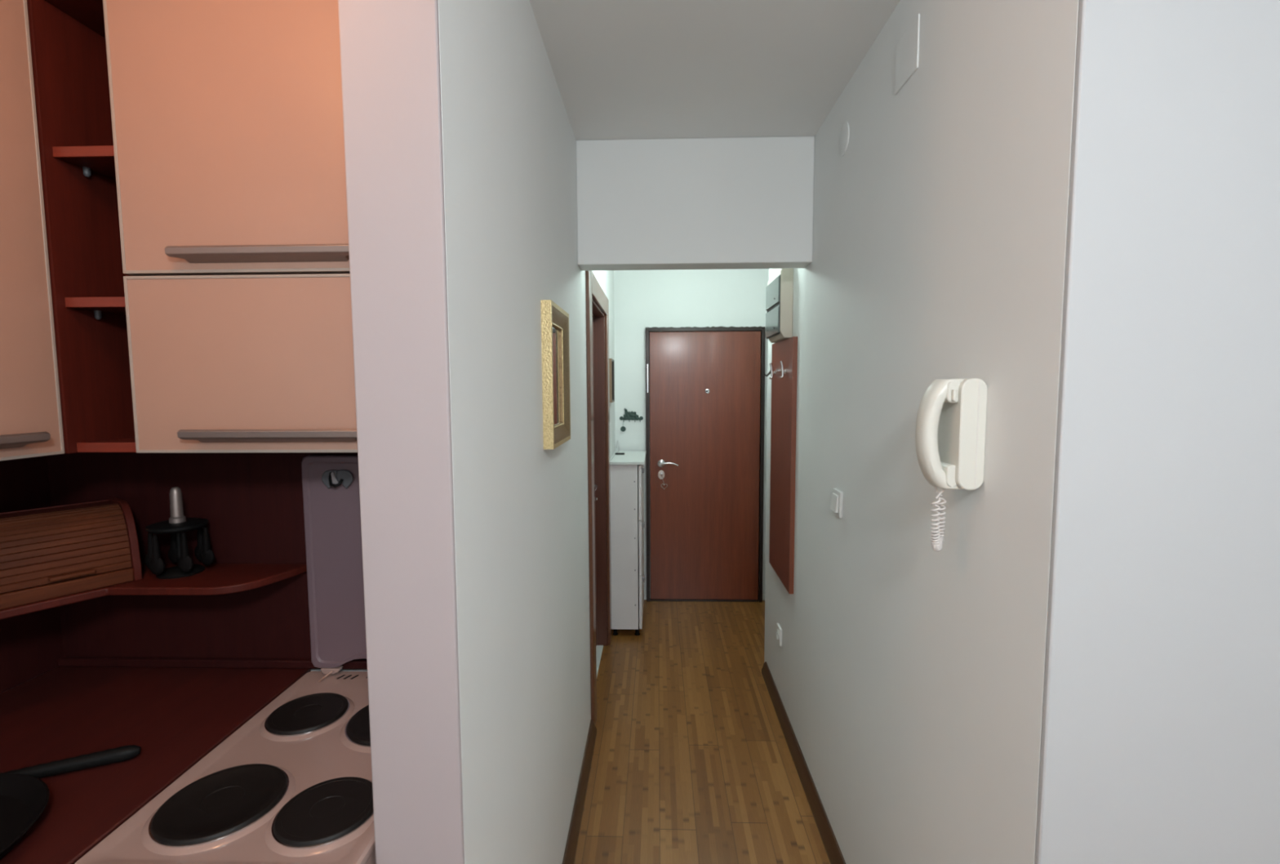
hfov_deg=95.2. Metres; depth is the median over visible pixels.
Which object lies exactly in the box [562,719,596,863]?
baseboard
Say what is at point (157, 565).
utensil
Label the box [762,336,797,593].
coat rack
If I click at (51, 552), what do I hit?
bread box
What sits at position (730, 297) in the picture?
wall
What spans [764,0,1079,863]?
wall
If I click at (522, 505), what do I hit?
wall
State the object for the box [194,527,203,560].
utensil
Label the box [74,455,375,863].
stove
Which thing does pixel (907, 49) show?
junction cover
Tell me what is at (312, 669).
wall
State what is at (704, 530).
door
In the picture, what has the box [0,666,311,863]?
countertop
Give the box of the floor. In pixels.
[573,599,830,863]
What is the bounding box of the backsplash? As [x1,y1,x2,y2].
[0,452,367,693]
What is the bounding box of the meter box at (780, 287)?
[765,268,793,342]
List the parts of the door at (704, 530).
striker plate, handle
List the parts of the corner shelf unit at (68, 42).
shelf, shelf, shelf, shelf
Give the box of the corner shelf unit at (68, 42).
[26,0,136,453]
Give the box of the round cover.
[838,121,848,155]
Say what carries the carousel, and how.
on the wall shelf at (216, 579)
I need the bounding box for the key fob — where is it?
[620,422,626,431]
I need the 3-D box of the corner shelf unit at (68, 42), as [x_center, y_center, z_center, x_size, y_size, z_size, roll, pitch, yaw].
[-1.091,-0.466,1.266,0.153,1.000,0.265,0,5,2]
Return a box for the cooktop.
[74,671,374,863]
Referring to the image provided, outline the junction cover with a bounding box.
[894,13,919,94]
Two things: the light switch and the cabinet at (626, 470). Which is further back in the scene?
the cabinet at (626, 470)
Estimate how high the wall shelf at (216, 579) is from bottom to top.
0.018 m
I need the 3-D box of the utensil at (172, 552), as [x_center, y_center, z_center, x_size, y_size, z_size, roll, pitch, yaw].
[-1.124,0.271,1.410,0.033,0.093,0.016,0,5,2]
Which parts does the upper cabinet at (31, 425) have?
handle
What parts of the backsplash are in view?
panel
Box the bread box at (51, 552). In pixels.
[0,497,142,609]
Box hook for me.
[321,469,353,488]
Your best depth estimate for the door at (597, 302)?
3.37 m
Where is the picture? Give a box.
[608,358,614,402]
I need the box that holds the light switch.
[830,488,843,517]
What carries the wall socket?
attached to the wall at (908, 675)
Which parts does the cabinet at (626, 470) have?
leg, panel, leg, door, door, door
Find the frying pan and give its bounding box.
[0,773,49,859]
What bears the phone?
attached to the wall at (908, 675)
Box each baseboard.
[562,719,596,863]
[761,661,845,863]
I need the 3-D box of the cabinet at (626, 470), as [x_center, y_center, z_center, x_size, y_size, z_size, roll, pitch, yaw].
[-0.072,0.701,3.863,0.220,1.092,0.598,0,5,2]
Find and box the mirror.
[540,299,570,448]
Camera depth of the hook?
1.38 m
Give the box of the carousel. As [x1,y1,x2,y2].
[145,486,208,578]
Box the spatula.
[0,744,141,777]
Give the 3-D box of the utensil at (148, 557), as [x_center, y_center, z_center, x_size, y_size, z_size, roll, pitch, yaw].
[-1.135,0.275,1.357,0.033,0.093,0.016,0,5,2]
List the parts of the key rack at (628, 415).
rail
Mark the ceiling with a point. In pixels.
(623, 69)
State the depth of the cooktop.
0.99 m
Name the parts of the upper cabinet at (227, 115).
door, door, handle, handle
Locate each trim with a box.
[438,0,468,863]
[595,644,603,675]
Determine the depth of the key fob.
4.12 m
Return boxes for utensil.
[144,531,153,568]
[149,534,164,574]
[168,533,177,563]
[177,532,193,572]
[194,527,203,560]
[200,526,214,564]
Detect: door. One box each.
[585,270,611,726]
[645,326,765,601]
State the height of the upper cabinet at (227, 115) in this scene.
1.000 m
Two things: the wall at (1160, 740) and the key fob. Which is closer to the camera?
the wall at (1160, 740)
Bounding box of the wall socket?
[776,622,782,646]
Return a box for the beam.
[575,136,814,270]
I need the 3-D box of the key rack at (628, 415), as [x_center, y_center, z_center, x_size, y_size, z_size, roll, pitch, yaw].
[-0.061,-0.119,4.124,0.168,0.098,0.026,0,5,2]
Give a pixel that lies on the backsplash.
(252, 503)
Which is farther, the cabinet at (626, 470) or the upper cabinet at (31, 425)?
the cabinet at (626, 470)
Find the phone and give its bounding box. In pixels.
[915,377,987,551]
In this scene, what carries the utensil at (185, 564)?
hanging from the carousel
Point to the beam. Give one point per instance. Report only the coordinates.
(725, 202)
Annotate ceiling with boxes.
[528,0,900,140]
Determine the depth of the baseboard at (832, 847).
2.25 m
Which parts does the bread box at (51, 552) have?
rail, panel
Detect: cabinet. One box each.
[0,0,64,461]
[102,0,357,453]
[609,450,646,635]
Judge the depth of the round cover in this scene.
1.81 m
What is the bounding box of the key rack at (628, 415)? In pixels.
[619,408,643,422]
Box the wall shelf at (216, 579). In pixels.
[0,563,306,619]
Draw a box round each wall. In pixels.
[311,668,367,671]
[337,0,1279,863]
[441,0,615,863]
[613,268,768,599]
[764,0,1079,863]
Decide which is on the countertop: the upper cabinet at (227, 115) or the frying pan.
the frying pan
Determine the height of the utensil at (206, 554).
0.093 m
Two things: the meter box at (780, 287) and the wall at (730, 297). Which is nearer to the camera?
the meter box at (780, 287)

